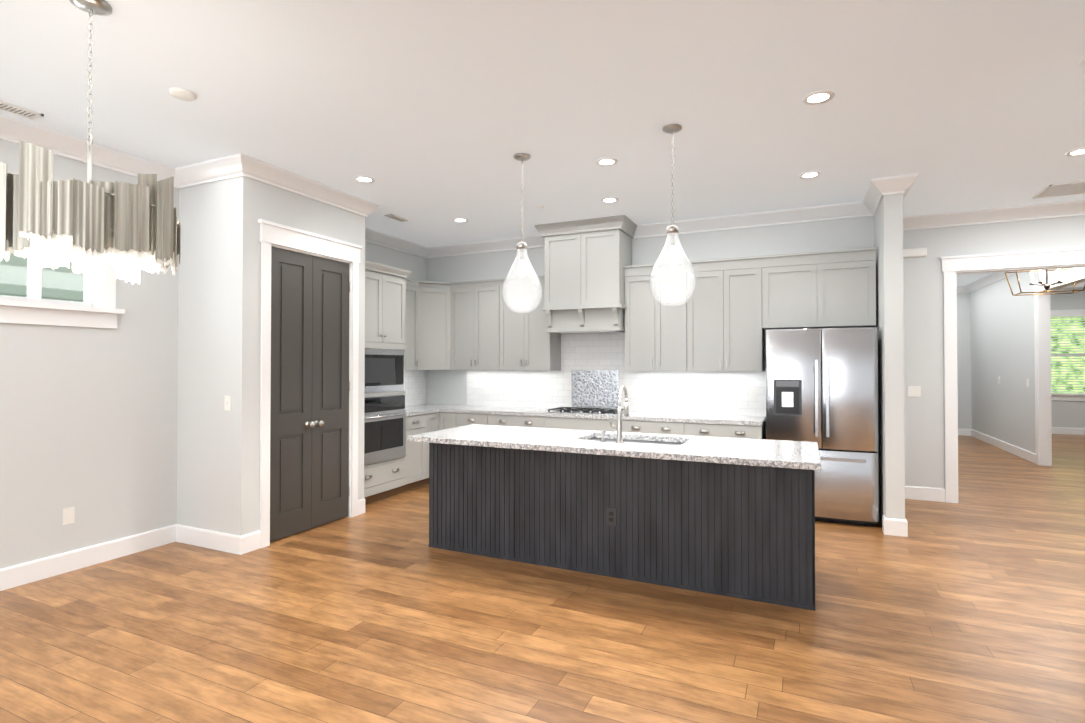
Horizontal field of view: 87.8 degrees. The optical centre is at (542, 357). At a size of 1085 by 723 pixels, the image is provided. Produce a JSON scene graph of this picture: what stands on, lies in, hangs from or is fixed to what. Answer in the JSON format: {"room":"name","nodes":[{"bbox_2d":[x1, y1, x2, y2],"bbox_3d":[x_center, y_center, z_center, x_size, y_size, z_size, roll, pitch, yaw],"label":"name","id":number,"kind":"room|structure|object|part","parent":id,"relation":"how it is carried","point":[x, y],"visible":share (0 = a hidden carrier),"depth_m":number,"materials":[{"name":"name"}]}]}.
{"room":"kitchen","nodes":[
{"label":"kitchen","id":0,"kind":"room"},
{"bbox_2d":[0,139,426,568],"bbox_3d":[-3.549,-0.019,3.696,0.120,3.050,9.270,0,-1,25],"label":"wall","id":1,"kind":"structure","parent":0,"point":[88,423],"depth_m":4.12,"materials":[{"name":"white paint"}]},
{"bbox_2d":[0,253,124,328],"bbox_3d":[-3.599,-0.662,3.500,0.190,0.870,1.750,0,-1,25],"label":"window","id":2,"kind":"structure","parent":1,"relation":"in","point":[34,285],"depth_m":3.96,"materials":[{"name":"white"}]},
{"bbox_2d":[62,507,74,524],"bbox_3d":[-3.341,1.116,3.978,0.008,0.115,0.070,0,-1,25],"label":"electrical outlet","id":3,"kind":"object","parent":1,"relation":"attached to","point":[68,515],"visible":1,"depth_m":3.97,"materials":[{"name":"white plastic"}]},
{"bbox_2d":[408,279,419,370],"bbox_3d":[-1.821,-0.394,6.854,0.365,1.100,0.722,0,-1,25],"label":"upper cabinet","id":4,"kind":"object","parent":1,"relation":"attached to","point":[413,285],"depth_m":7.01,"materials":[{"name":"grey paint"}]},
{"bbox_2d":[420,281,451,370],"bbox_3d":[-1.436,-0.388,7.327,0.668,1.100,0.667,0,-1,25],"label":"upper cabinet","id":5,"kind":"object","parent":1,"relation":"attached to","point":[435,297],"depth_m":7.16,"materials":[{"name":"grey paint"}]},
{"bbox_2d":[177,176,364,535],"bbox_3d":[-2.392,-0.003,5.127,0.780,3.050,1.340,0,-1,25],"label":"wall","id":6,"kind":"structure","parent":0,"point":[219,360],"depth_m":4.50,"materials":[{"name":"white paint"}]},
{"bbox_2d":[224,396,230,410],"bbox_3d":[-2.462,0.356,4.411,0.070,0.115,0.011,0,-1,25],"label":"light switch","id":7,"kind":"object","parent":6,"relation":"attached to","point":[227,403],"visible":1,"depth_m":4.41,"materials":[{"name":"white plastic"}]},
{"bbox_2d":[270,247,349,541],"bbox_3d":[-2.019,0.303,4.982,0.114,2.411,0.908,0,-1,25],"label":"door leaf","id":8,"kind":"structure","parent":6,"relation":"in","point":[292,424],"depth_m":4.79,"materials":[{"name":"grey paint"}]},
{"bbox_3d":[-2.033,0.295,4.989,0.012,2.040,0.908,0,-1,25],"label":"pantry door hinges","id":9,"kind":"part","parent":8,"relation":"part of","materials":[{"name":"silver metal"}]},
{"bbox_2d":[258,219,361,547],"bbox_3d":[-2.054,0.214,4.999,0.138,2.612,1.131,0,-1,25],"label":"door frame","id":10,"kind":"structure","parent":6,"relation":"attached to","point":[276,235],"depth_m":4.77,"materials":[{"name":"white wood"}]},
{"bbox_2d":[311,256,348,527],"bbox_3d":[-1.925,0.305,5.185,0.114,2.411,0.445,0,-1,25],"label":"door leaf","id":11,"kind":"structure","parent":6,"relation":"in","point":[330,394],"depth_m":5.19,"materials":[{"name":"grey paint"}]},
{"bbox_2d":[0,427,1084,590],"bbox_3d":[3.302,1.454,5.322,10.940,0.139,18.000,0,-1,25],"label":"baseboard","id":12,"kind":"structure","parent":6,"relation":"attached to","point":[35,570],"depth_m":4.41,"materials":[{"name":"white wood"}]},
{"bbox_2d":[0,55,1084,292],"bbox_3d":[3.061,-1.466,4.833,10.940,0.129,16.850,0,-1,25],"label":"crown molding","id":13,"kind":"structure","parent":6,"relation":"attached to","point":[184,177],"depth_m":5.49,"materials":[{"name":"white wood"}]},
{"bbox_2d":[0,434,1084,722],"bbox_3d":[3.311,1.556,5.482,11.060,0.060,18.300,0,-1,25],"label":"floor","id":14,"kind":"structure","parent":0,"point":[968,606],"depth_m":3.08,"materials":[{"name":"brown wood"}]},
{"bbox_2d":[364,260,407,504],"bbox_3d":[-1.984,0.280,6.100,0.695,2.505,0.767,0,-1,25],"label":"tall cabinet","id":15,"kind":"object","parent":14,"relation":"on","point":[386,287],"depth_m":6.00,"materials":[{"name":"grey paint"}]},
{"bbox_2d":[365,349,404,392],"bbox_3d":[-1.696,0.139,5.968,0.035,0.455,0.727,0,-1,25],"label":"microwave","id":16,"kind":"object","parent":15,"relation":"in","point":[384,368],"depth_m":5.99,"materials":[{"name":"silver metal"}]},
{"bbox_2d":[364,395,406,465],"bbox_3d":[-1.668,0.756,5.949,0.095,0.690,0.727,0,-1,25],"label":"wall oven","id":17,"kind":"object","parent":15,"relation":"in","point":[384,415],"depth_m":5.96,"materials":[{"name":"silver metal"}]},
{"bbox_2d":[408,415,423,489],"bbox_3d":[-1.746,1.102,6.659,0.650,0.874,0.461,0,-1,25],"label":"base cabinet","id":18,"kind":"object","parent":14,"relation":"on","point":[415,422],"depth_m":6.53,"materials":[{"name":"grey paint"}]},
{"bbox_2d":[408,403,463,414],"bbox_3d":[-1.569,0.650,7.036,0.660,0.040,1.285,0,-1,25],"label":"countertop","id":19,"kind":"structure","parent":18,"relation":"on","point":[417,408],"depth_m":7.11,"materials":[{"name":"white stone"}]},
{"bbox_2d":[424,411,439,484],"bbox_3d":[-1.600,1.105,6.902,0.712,0.874,0.345,0,-1,25],"label":"base cabinet","id":20,"kind":"object","parent":14,"relation":"on","point":[431,418],"depth_m":6.73,"materials":[{"name":"grey paint"}]},
{"bbox_2d":[440,411,459,429],"bbox_3d":[-1.021,1.107,7.111,0.327,0.874,0.680,0,-1,25],"label":"base cabinet","id":21,"kind":"object","parent":14,"relation":"on","point":[448,419],"depth_m":6.86,"materials":[{"name":"grey paint"}]},
{"bbox_2d":[460,411,491,425],"bbox_3d":[-0.715,1.106,7.003,0.561,0.874,0.620,0,-1,25],"label":"base cabinet","id":22,"kind":"object","parent":14,"relation":"on","point":[466,417],"depth_m":6.70,"materials":[{"name":"grey paint"}]},
{"bbox_2d":[492,415,551,427],"bbox_3d":[-0.179,1.103,6.755,0.860,0.874,0.620,0,-1,25],"label":"base cabinet","id":23,"kind":"object","parent":14,"relation":"on","point":[540,421],"depth_m":6.43,"materials":[{"name":"grey paint"}]},
{"bbox_2d":[552,415,616,431],"bbox_3d":[0.520,1.100,6.432,0.920,0.874,0.620,0,-1,25],"label":"base cabinet","id":24,"kind":"object","parent":14,"relation":"on","point":[577,422],"depth_m":6.14,"materials":[{"name":"grey paint"}]},
{"bbox_2d":[427,442,814,610],"bbox_3d":[0.493,1.075,4.236,2.786,0.874,0.678,0,-1,25],"label":"kitchen island","id":25,"kind":"object","parent":14,"relation":"on","point":[729,517],"depth_m":3.81,"materials":[{"name":"paint"}]},
{"bbox_2d":[407,424,820,469],"bbox_3d":[0.450,0.616,4.136,2.836,0.040,0.935,0,-1,25],"label":"island countertop","id":26,"kind":"structure","parent":25,"relation":"on","point":[781,454],"depth_m":3.89,"materials":[{"name":"white stone"}]},
{"bbox_2d":[600,386,628,442],"bbox_3d":[0.519,0.397,4.037,0.171,0.396,0.215,0,-1,25],"label":"faucet","id":27,"kind":"object","parent":26,"relation":"on","point":[619,439],"depth_m":3.95,"materials":[{"name":"silver metal"}]},
{"bbox_2d":[622,419,691,435],"bbox_3d":[1.246,1.096,6.097,0.800,0.874,0.620,0,-1,25],"label":"base cabinet","id":28,"kind":"object","parent":14,"relation":"on","point":[655,426],"depth_m":5.79,"materials":[{"name":"grey paint"}]},
{"bbox_2d":[692,419,765,438],"bbox_3d":[1.886,1.093,5.801,0.730,0.874,0.620,0,-1,25],"label":"base cabinet","id":29,"kind":"object","parent":14,"relation":"on","point":[731,430],"depth_m":5.50,"materials":[{"name":"grey paint"}]},
{"bbox_2d":[440,407,765,422],"bbox_3d":[0.544,0.640,6.421,3.692,0.046,0.630,0,-1,25],"label":"countertop","id":30,"kind":"structure","parent":29,"relation":"on","point":[683,416],"depth_m":6.17,"materials":[{"name":"white stone"}]},
{"bbox_2d":[546,407,623,414],"bbox_3d":[0.507,0.621,6.447,0.846,0.064,0.436,0,-1,25],"label":"cooktop","id":31,"kind":"object","parent":30,"relation":"in","point":[578,410],"depth_m":6.36,"materials":[{"name":"silver metal"}]},
{"bbox_2d":[766,327,878,525],"bbox_3d":[2.659,0.630,5.419,0.925,1.790,0.640,0,-1,25],"label":"fridge","id":32,"kind":"object","parent":14,"relation":"on","point":[822,387],"visible":0.75,"depth_m":5.13,"materials":[{"name":"grey metal"}]},
{"bbox_3d":[2.523,0.477,5.162,0.755,0.910,0.056,0,-1,25],"label":"handle","id":33,"kind":"part","parent":32,"relation":"part of","materials":[{"name":"silver metal"}]},
{"bbox_2d":[0,0,1084,287],"bbox_3d":[3.311,-1.564,5.518,11.060,0.080,18.300,0,-1,25],"label":"ceiling","id":34,"kind":"structure","parent":0,"point":[432,118],"depth_m":3.36,"materials":[{"name":"white paint"}]},
{"bbox_2d":[0,100,43,119],"bbox_3d":[-3.306,-1.541,3.452,0.130,0.012,0.360,0,-1,25],"label":"ceiling vent","id":35,"kind":"object","parent":34,"relation":"in","point":[19,111],"visible":0.96,"depth_m":3.52,"materials":[{"name":"white metal"}]},
{"bbox_2d":[0,0,180,283],"bbox_3d":[-1.985,-0.959,2.473,0.650,1.197,0.672,0,-1,25],"label":"chandelier","id":36,"kind":"object","parent":34,"relation":"hanging from","point":[125,230],"visible":1,"depth_m":2.29,"materials":[{"name":"metal"}]},
{"bbox_3d":[-1.983,-1.028,2.471,0.608,1.059,0.608,0,-1,25],"label":"frame","id":37,"kind":"part","parent":36,"relation":"part of","materials":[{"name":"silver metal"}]},
{"bbox_2d":[169,87,196,100],"bbox_3d":[-2.107,-1.538,3.306,0.140,0.020,0.140,0,-1,25],"label":"smoke detector","id":38,"kind":"object","parent":34,"relation":"attached to","point":[183,94],"visible":0.98,"depth_m":3.28,"materials":[{"name":"white plastic"}]},
{"bbox_2d":[354,176,374,182],"bbox_3d":[-1.528,-1.528,4.845,0.176,0.006,0.176,0,-1,25],"label":"recessed light","id":39,"kind":"object","parent":34,"relation":"in","point":[365,179],"visible":1,"depth_m":4.84,"materials":[{"name":"white"}]},
{"bbox_2d":[385,214,407,221],"bbox_3d":[-1.580,-1.511,6.114,0.100,0.012,0.270,0,-1,25],"label":"ceiling vent","id":40,"kind":"object","parent":34,"relation":"in","point":[395,217],"visible":0.98,"depth_m":6.11,"materials":[{"name":"white metal"}]},
{"bbox_2d":[453,218,468,221],"bbox_3d":[-0.903,-1.512,6.220,0.176,0.006,0.176,0,-1,25],"label":"recessed light","id":41,"kind":"object","parent":34,"relation":"in","point":[460,220],"visible":1,"depth_m":6.22,"materials":[{"name":"white"}]},
{"bbox_2d":[502,153,541,312],"bbox_3d":[-0.156,-0.937,4.303,0.310,1.199,0.310,0,-1,25],"label":"pendant light","id":42,"kind":"object","parent":34,"relation":"hanging from","point":[522,248],"visible":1,"depth_m":4.29,"materials":[{"name":"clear glass"}]},
{"bbox_3d":[-0.156,-0.588,4.299,0.310,0.500,0.310,0,-1,25],"label":"glass","id":43,"kind":"part","parent":42,"relation":"part of","materials":[{"name":"white glass"}]},
{"bbox_2d":[595,158,617,165],"bbox_3d":[0.503,-1.533,4.424,0.176,0.006,0.176,0,-1,25],"label":"recessed light","id":44,"kind":"object","parent":34,"relation":"in","point":[605,161],"visible":1,"depth_m":4.41,"materials":[{"name":"white"}]},
{"bbox_2d":[601,197,618,202],"bbox_3d":[0.650,-1.521,5.457,0.176,0.006,0.176,0,-1,25],"label":"recessed light","id":45,"kind":"object","parent":34,"relation":"in","point":[609,200],"visible":0.98,"depth_m":5.46,"materials":[{"name":"white"}]},
{"bbox_2d":[649,124,696,305],"bbox_3d":[0.872,-0.943,3.784,0.310,1.199,0.310,0,-1,25],"label":"pendant light","id":46,"kind":"object","parent":34,"relation":"hanging from","point":[672,231],"visible":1,"depth_m":3.77,"materials":[{"name":"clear glass"}]},
{"bbox_3d":[0.872,-0.594,3.780,0.310,0.500,0.310,0,-1,25],"label":"glass","id":47,"kind":"part","parent":46,"relation":"part of","materials":[{"name":"white glass"}]},
{"bbox_2d":[798,171,821,178],"bbox_3d":[2.243,-1.529,4.733,0.176,0.006,0.176,0,-1,25],"label":"recessed light","id":48,"kind":"object","parent":34,"relation":"in","point":[811,174],"visible":1,"depth_m":4.72,"materials":[{"name":"white"}]},
{"bbox_2d":[802,90,834,104],"bbox_3d":[1.641,-1.545,3.358,0.176,0.006,0.176,0,-1,25],"label":"recessed light","id":49,"kind":"object","parent":34,"relation":"in","point":[818,97],"visible":1,"depth_m":3.35,"materials":[{"name":"white"}]},
{"bbox_2d":[1004,269,1084,295],"bbox_3d":[6.370,-1.157,7.128,0.754,0.695,0.414,0,-1,25],"label":"lantern pendant light","id":50,"kind":"object","parent":34,"relation":"hanging from","point":[1046,285],"visible":0.77,"depth_m":7.12,"materials":[{"name":"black metal"}]},
{"bbox_2d":[1032,181,1084,198],"bbox_3d":[4.769,-1.522,5.097,0.420,0.012,0.420,0,-1,25],"label":"ceiling vent","id":51,"kind":"object","parent":34,"relation":"in","point":[1064,189],"visible":1,"depth_m":5.13,"materials":[{"name":"white metal"}]},
{"bbox_2d":[1065,148,1084,155],"bbox_3d":[4.018,-1.535,4.210,0.176,0.006,0.176,0,-1,25],"label":"recessed light","id":52,"kind":"object","parent":34,"relation":"in","point":[1079,151],"visible":0.98,"depth_m":4.22,"materials":[{"name":"white"}]},
{"bbox_2d":[426,216,873,404],"bbox_3d":[0.862,0.015,6.697,5.610,3.050,0.120,0,-1,25],"label":"wall","id":53,"kind":"structure","parent":0,"point":[446,387],"depth_m":6.26,"materials":[{"name":"white paint"}]},
{"bbox_2d":[452,280,479,370],"bbox_3d":[-0.954,-0.389,7.271,0.464,1.100,0.365,0,-1,25],"label":"upper cabinet","id":54,"kind":"object","parent":53,"relation":"attached to","point":[465,296],"depth_m":7.13,"materials":[{"name":"grey paint"}]},
{"bbox_2d":[480,279,503,370],"bbox_3d":[-0.625,-0.390,7.140,0.480,1.100,0.327,0,-1,25],"label":"upper cabinet","id":55,"kind":"object","parent":53,"relation":"attached to","point":[491,300],"depth_m":6.97,"materials":[{"name":"grey paint"}]},
{"bbox_2d":[504,276,563,370],"bbox_3d":[-0.180,-0.393,6.934,0.746,1.100,0.327,0,-1,25],"label":"upper cabinet","id":56,"kind":"object","parent":53,"relation":"attached to","point":[527,347],"depth_m":6.77,"materials":[{"name":"grey paint"}]},
{"bbox_2d":[544,231,587,306],"bbox_3d":[0.356,-0.982,6.599,0.505,0.820,0.497,0,-1,25],"label":"upper cabinet","id":57,"kind":"object","parent":53,"relation":"attached to","point":[566,253],"depth_m":6.38,"materials":[{"name":"grey paint"}]},
{"bbox_2d":[544,303,623,330],"bbox_3d":[0.526,-0.448,6.501,0.862,0.250,0.522,0,-1,25],"label":"range hood","id":58,"kind":"object","parent":53,"relation":"attached to","point":[573,316],"depth_m":6.29,"materials":[{"name":"grey paint"}]},
{"bbox_2d":[404,333,765,415],"bbox_3d":[0.557,0.145,6.059,5.344,0.946,1.285,0,-1,25],"label":"backsplash","id":59,"kind":"structure","parent":53,"relation":"attached to","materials":[{"name":"tile"}]},
{"bbox_2d":[535,215,636,333],"bbox_3d":[0.514,-0.898,6.479,1.062,1.226,0.582,0,-1,25],"label":"hood","id":60,"kind":"object","parent":53,"relation":"attached to","point":[588,284],"depth_m":6.28,"materials":[{"name":"grey paint"}]},
{"bbox_2d":[588,227,631,306],"bbox_3d":[0.707,-0.983,6.437,0.505,0.820,0.497,0,-1,25],"label":"upper cabinet","id":61,"kind":"object","parent":53,"relation":"attached to","point":[609,248],"depth_m":6.19,"materials":[{"name":"grey paint"}]},
{"bbox_2d":[624,263,695,370],"bbox_3d":[1.314,-0.420,6.244,0.744,1.140,0.327,0,-1,25],"label":"upper cabinet","id":62,"kind":"object","parent":53,"relation":"attached to","point":[657,336],"depth_m":6.10,"materials":[{"name":"grey paint"}]},
{"bbox_2d":[692,255,771,374],"bbox_3d":[1.932,-0.424,5.958,0.866,1.140,0.327,0,-1,25],"label":"upper cabinet","id":63,"kind":"object","parent":53,"relation":"attached to","point":[732,298],"depth_m":5.78,"materials":[{"name":"grey paint"}]},
{"bbox_2d":[768,247,875,329],"bbox_3d":[2.719,-0.645,5.597,0.990,0.705,0.327,0,-1,25],"label":"upper cabinet","id":64,"kind":"object","parent":53,"relation":"attached to","point":[820,289],"depth_m":5.43,"materials":[{"name":"grey paint"}]},
{"bbox_2d":[874,193,904,524],"bbox_3d":[3.345,0.002,5.550,0.140,3.050,1.580,0,-1,25],"label":"wall column","id":65,"kind":"structure","parent":0,"point":[888,229],"depth_m":4.84,"materials":[{"name":"white paint"}]},
{"bbox_2d":[957,292,968,428],"bbox_3d":[7.977,0.074,11.891,1.650,3.050,0.120,0,-1,25],"label":"wall","id":66,"kind":"structure","parent":0,"point":[962,298],"depth_m":11.54,"materials":[{"name":"white paint"}]},
{"bbox_2d":[903,215,1084,488],"bbox_3d":[6.239,-0.003,5.149,5.450,3.050,0.120,0,-1,25],"label":"wall","id":67,"kind":"structure","parent":0,"point":[924,413],"depth_m":6.04,"materials":[{"name":"white paint"}]},
{"bbox_2d":[908,386,920,396],"bbox_3d":[4.018,0.365,6.098,0.120,0.115,0.011,0,-1,25],"label":"light switch","id":68,"kind":"object","parent":67,"relation":"attached to","point":[914,391],"visible":1,"depth_m":6.10,"materials":[{"name":"white plastic"}]},
{"bbox_2d":[903,248,926,257],"bbox_3d":[4.013,-1.132,6.102,0.240,0.090,0.039,0,-1,25],"label":"door chime","id":69,"kind":"object","parent":67,"relation":"attached to","point":[917,252],"visible":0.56,"depth_m":6.08,"materials":[{"name":"white plastic"}]},
{"bbox_2d":[940,247,1084,502],"bbox_3d":[5.037,0.228,5.681,1.720,2.600,0.159,0,-1,25],"label":"door frame","id":70,"kind":"structure","parent":67,"relation":"attached to","point":[952,266],"depth_m":5.96,"materials":[{"name":"white wood"}]},
{"bbox_2d":[969,268,1084,453],"bbox_3d":[7.378,0.035,8.461,0.140,3.050,6.850,0,-1,25],"label":"wall","id":71,"kind":"structure","parent":0,"point":[995,331],"depth_m":9.55,"materials":[{"name":"white paint"}]},
{"bbox_2d":[998,377,1028,386],"bbox_3d":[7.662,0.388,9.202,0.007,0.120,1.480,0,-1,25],"label":"light switch","id":72,"kind":"object","parent":71,"relation":"attached to","point":[1027,381],"visible":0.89,"depth_m":8.57,"materials":[{"name":"white plastic"}]},
{"bbox_2d":[1050,287,1084,427],"bbox_3d":[10.702,0.074,11.899,3.010,3.050,0.120,0,-1,25],"label":"wall","id":73,"kind":"structure","parent":0,"point":[1068,414],"depth_m":11.73,"materials":[{"name":"white paint"}]},
{"bbox_2d":[1050,309,1084,400],"bbox_3d":[10.778,-0.047,11.816,1.540,1.890,0.170,0,-1,25],"label":"window blinds","id":74,"kind":"object","parent":73,"relation":"attached to","point":[1069,395],"visible":0.46,"depth_m":11.73,"materials":[{"name":"white"}]},
{"label":"outside","id":75,"kind":"structure","parent":0,"visible":0},
{"bbox_2d":[0,253,83,301],"bbox_3d":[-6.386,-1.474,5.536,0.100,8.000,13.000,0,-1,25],"label":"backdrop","id":76,"kind":"structure","parent":75,"point":[15,265],"depth_m":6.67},
{"bbox_2d":[1050,316,1084,392],"bbox_3d":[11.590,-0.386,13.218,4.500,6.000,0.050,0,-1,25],"label":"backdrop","id":77,"kind":"structure","parent":75,"point":[1068,357],"depth_m":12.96,"materials":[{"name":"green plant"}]}
]}

